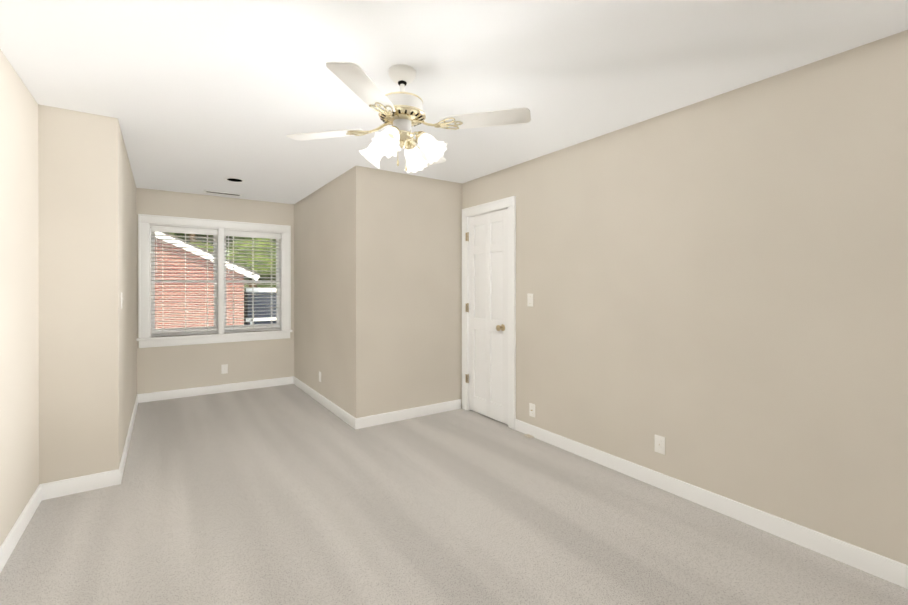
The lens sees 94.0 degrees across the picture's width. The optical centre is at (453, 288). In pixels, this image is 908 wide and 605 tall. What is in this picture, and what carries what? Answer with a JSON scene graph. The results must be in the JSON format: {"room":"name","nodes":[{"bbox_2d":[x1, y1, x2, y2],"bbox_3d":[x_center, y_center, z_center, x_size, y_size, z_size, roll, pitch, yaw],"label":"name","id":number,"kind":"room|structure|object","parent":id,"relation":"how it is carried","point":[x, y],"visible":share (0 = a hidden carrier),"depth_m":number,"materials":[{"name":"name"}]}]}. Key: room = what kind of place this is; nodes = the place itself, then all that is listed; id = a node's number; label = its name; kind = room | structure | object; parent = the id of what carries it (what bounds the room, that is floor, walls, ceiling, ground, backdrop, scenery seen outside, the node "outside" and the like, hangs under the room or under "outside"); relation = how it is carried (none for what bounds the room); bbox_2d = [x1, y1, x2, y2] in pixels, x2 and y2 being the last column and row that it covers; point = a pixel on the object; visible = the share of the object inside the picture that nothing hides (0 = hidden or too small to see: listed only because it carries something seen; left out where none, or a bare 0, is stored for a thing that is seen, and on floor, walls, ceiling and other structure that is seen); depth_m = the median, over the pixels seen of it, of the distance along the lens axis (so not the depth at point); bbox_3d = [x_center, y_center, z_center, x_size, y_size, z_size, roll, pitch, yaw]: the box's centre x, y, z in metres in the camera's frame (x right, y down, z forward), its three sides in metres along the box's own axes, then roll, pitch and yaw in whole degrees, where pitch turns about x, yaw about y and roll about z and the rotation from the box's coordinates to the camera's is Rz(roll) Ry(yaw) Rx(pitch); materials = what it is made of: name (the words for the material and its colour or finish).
{"room":"empty bedroom","nodes":[
{"label":"empty bedroom","id":0,"kind":"room"},
{"bbox_2d":[0,49,38,545],"bbox_3d":[-1.115,0.095,0.368,0.160,2.440,5.650,0,0,-35],"label":"wall","id":1,"kind":"structure","parent":0,"point":[19,358],"depth_m":2.24,"materials":[{"name":"paint"}]},
{"bbox_2d":[0,483,43,572],"bbox_3d":[-1.044,1.265,0.420,0.013,0.100,5.330,0,0,-35],"label":"baseboard","id":2,"kind":"structure","parent":1,"relation":"attached to","point":[7,547],"depth_m":2.22,"materials":[{"name":"white wood"}]},
{"bbox_2d":[38,104,120,483],"bbox_3d":[-2.512,0.089,2.739,0.545,2.440,0.160,0,0,-35],"label":"wall","id":3,"kind":"structure","parent":0,"point":[79,274],"depth_m":2.71,"materials":[{"name":"paint"}]},
{"bbox_2d":[44,470,115,499],"bbox_3d":[-2.393,1.259,2.715,0.330,0.100,0.017,0,0,-35],"label":"baseboard","id":4,"kind":"structure","parent":3,"relation":"attached to","point":[69,486],"depth_m":2.71,"materials":[{"name":"white wood"}]},
{"bbox_2d":[120,128,136,456],"bbox_3d":[-3.075,0.086,3.898,0.160,2.440,2.390,0,0,-35],"label":"wall","id":5,"kind":"structure","parent":0,"point":[128,326],"depth_m":3.56,"materials":[{"name":"paint"}]},
{"bbox_2d":[116,394,139,484],"bbox_3d":[-2.912,1.256,3.813,0.017,0.100,2.403,0,0,-35],"label":"baseboard","id":6,"kind":"structure","parent":5,"relation":"attached to","point":[119,473],"depth_m":3.31,"materials":[{"name":"white wood"}]},
{"bbox_2d":[136,188,293,393],"bbox_3d":[-2.932,0.082,5.350,2.040,2.440,0.160,0,0,-35],"label":"wall","id":7,"kind":"structure","parent":0,"point":[165,368],"depth_m":5.22,"materials":[{"name":"paint"}]},
{"bbox_2d":[136,214,291,347],"bbox_3d":[-2.932,-0.081,5.319,1.686,1.521,0.210,0,0,-35],"label":"window","id":8,"kind":"structure","parent":7,"relation":"in","point":[214,233],"depth_m":5.25,"materials":[{"name":"white wood"}]},
{"bbox_2d":[140,377,291,402],"bbox_3d":[-2.882,1.252,5.281,1.650,0.100,0.017,0,0,-35],"label":"baseboard","id":9,"kind":"structure","parent":7,"relation":"attached to","point":[172,394],"depth_m":5.21,"materials":[{"name":"white wood"}]},
{"bbox_2d":[221,364,227,373],"bbox_3d":[-2.868,1.012,5.293,0.070,0.115,0.011,0,0,-35],"label":"electrical outlet","id":10,"kind":"object","parent":7,"relation":"attached to","point":[224,368],"visible":1,"depth_m":5.29,"materials":[{"name":"white plastic"}]},
{"bbox_2d":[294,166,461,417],"bbox_3d":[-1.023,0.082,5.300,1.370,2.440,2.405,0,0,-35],"label":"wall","id":11,"kind":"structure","parent":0,"point":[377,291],"depth_m":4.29,"materials":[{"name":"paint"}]},
{"bbox_2d":[292,376,359,429],"bbox_3d":[-1.544,1.253,4.840,0.013,0.100,2.258,0,0,-35],"label":"baseboard","id":12,"kind":"structure","parent":11,"relation":"attached to","point":[354,422],"depth_m":4.51,"materials":[{"name":"white wood"}]},
{"bbox_2d":[360,399,460,428],"bbox_3d":[-0.406,1.255,4.262,1.159,0.100,0.017,0,0,-35],"label":"baseboard","id":13,"kind":"structure","parent":11,"relation":"attached to","point":[373,420],"depth_m":4.22,"materials":[{"name":"white wood"}]},
{"bbox_2d":[0,384,907,604],"bbox_3d":[-0.360,1.370,2.340,3.635,0.120,8.040,0,0,-35],"label":"floor","id":14,"kind":"structure","parent":0,"point":[291,494],"depth_m":2.30,"materials":[{"name":"carpet"}]},
{"bbox_2d":[0,0,907,203],"bbox_3d":[-0.360,-1.190,2.333,3.635,0.120,8.040,0,0,-35],"label":"ceiling","id":15,"kind":"structure","parent":0,"point":[196,96],"depth_m":2.15,"materials":[{"name":"white paint"}]},
{"bbox_2d":[204,190,242,196],"bbox_3d":[-2.769,-1.134,5.082,0.400,0.009,0.125,0,0,-35],"label":"ceiling vent","id":16,"kind":"object","parent":15,"relation":"in","point":[222,193],"visible":0.96,"depth_m":5.08,"materials":[{"name":"white metal"}]},
{"bbox_2d":[224,177,244,181],"bbox_3d":[-2.297,-1.132,4.436,0.192,0.007,0.192,0,0,-35],"label":"recessed light","id":17,"kind":"object","parent":15,"relation":"in","point":[231,179],"visible":0.96,"depth_m":4.42,"materials":[{"name":"black"}]},
{"bbox_2d":[286,62,530,172],"bbox_3d":[-0.270,-0.870,2.212,0.998,0.521,0.998,0,0,-31],"label":"ceiling fan","id":18,"kind":"object","parent":15,"relation":"hanging from","point":[402,112],"visible":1,"depth_m":2.13,"materials":[{"name":"white"}]},
{"bbox_2d":[462,30,907,564],"bbox_3d":[1.750,0.090,2.334,0.160,2.440,5.645,0,0,-35],"label":"wall","id":19,"kind":"structure","parent":0,"point":[716,286],"depth_m":2.37,"materials":[{"name":"paint"}]},
{"bbox_2d":[466,209,507,424],"bbox_3d":[0.315,0.270,4.253,0.109,2.046,0.666,0,0,-35],"label":"door","id":20,"kind":"structure","parent":19,"relation":"in","point":[487,307],"depth_m":4.24,"materials":[{"name":"white wood"}]},
{"bbox_2d":[462,196,515,429],"bbox_3d":[0.393,0.228,4.286,0.184,2.154,0.828,0,0,-35],"label":"door frame","id":21,"kind":"structure","parent":19,"relation":"attached to","point":[509,203],"depth_m":3.97,"materials":[{"name":"white wood"}]},
{"bbox_2d":[527,294,532,306],"bbox_3d":[0.672,0.106,3.747,0.015,0.115,0.070,0,0,-35],"label":"switch plate","id":22,"kind":"object","parent":19,"relation":"attached to","point":[530,300],"visible":1,"depth_m":3.74,"materials":[{"name":"white plastic"}]},
{"bbox_2d":[529,403,534,416],"bbox_3d":[0.685,1.076,3.728,0.018,0.115,0.070,0,0,-35],"label":"jack","id":23,"kind":"object","parent":19,"relation":"attached to","point":[531,409],"visible":1,"depth_m":3.73,"materials":[{"name":"white plastic"}]},
{"bbox_2d":[655,434,664,454],"bbox_3d":[1.346,1.024,2.773,0.011,0.115,0.070,0,0,-35],"label":"electrical outlet","id":24,"kind":"object","parent":19,"relation":"attached to","point":[659,444],"visible":1,"depth_m":2.77,"materials":[{"name":"white plastic"}]},
{"bbox_2d":[515,419,907,588],"bbox_3d":[1.876,1.260,2.000,0.013,0.100,4.626,0,0,-35],"label":"baseboard","id":25,"kind":"structure","parent":19,"relation":"attached to","point":[880,566],"depth_m":2.36,"materials":[{"name":"white wood"}]},
{"label":"outside","id":26,"kind":"structure","parent":0,"visible":0},
{"bbox_2d":[166,232,275,289],"bbox_3d":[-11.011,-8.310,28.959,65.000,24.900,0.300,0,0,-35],"label":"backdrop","id":27,"kind":"structure","parent":26,"point":[246,283],"depth_m":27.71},
{"bbox_3d":[-14.833,4.236,30.139,70.000,0.200,53.480,0,0,-35],"label":"ground","id":28,"kind":"structure","parent":26,"visible":0},
{"bbox_2d":[189,234,212,250],"bbox_3d":[-11.031,-1.614,17.952,5.338,11.575,2.814,0,0,-35],"label":"tree","id":29,"kind":"object","parent":28,"relation":"on","point":[194,242],"depth_m":17.80,"materials":[{"name":"green plant"}]},
{"bbox_2d":[174,233,231,247],"bbox_3d":[-12.662,-2.473,20.430,4.352,13.278,3.314,0,0,-35],"label":"tree","id":30,"kind":"object","parent":28,"relation":"on","point":[183,238],"depth_m":19.69,"materials":[{"name":"green plant"}]},
{"bbox_2d":[155,232,259,328],"bbox_3d":[-8.872,0.538,10.824,6.110,7.299,6.550,0,0,-35],"label":"brick house","id":31,"kind":"structure","parent":28,"relation":"on","point":[192,312],"depth_m":9.29,"materials":[{"name":"red brick"}]},
{"bbox_2d":[211,236,275,286],"bbox_3d":[-8.526,-0.984,17.786,5.883,10.317,2.859,0,0,-35],"label":"tree","id":32,"kind":"object","parent":28,"relation":"on","point":[249,262],"depth_m":17.39,"materials":[{"name":"green plant"}]},
{"bbox_2d":[244,288,275,324],"bbox_3d":[-4.499,2.082,12.894,3.700,4.200,2.600,0,0,-35],"label":"shed","id":33,"kind":"object","parent":28,"relation":"on","point":[266,312],"depth_m":11.07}
]}

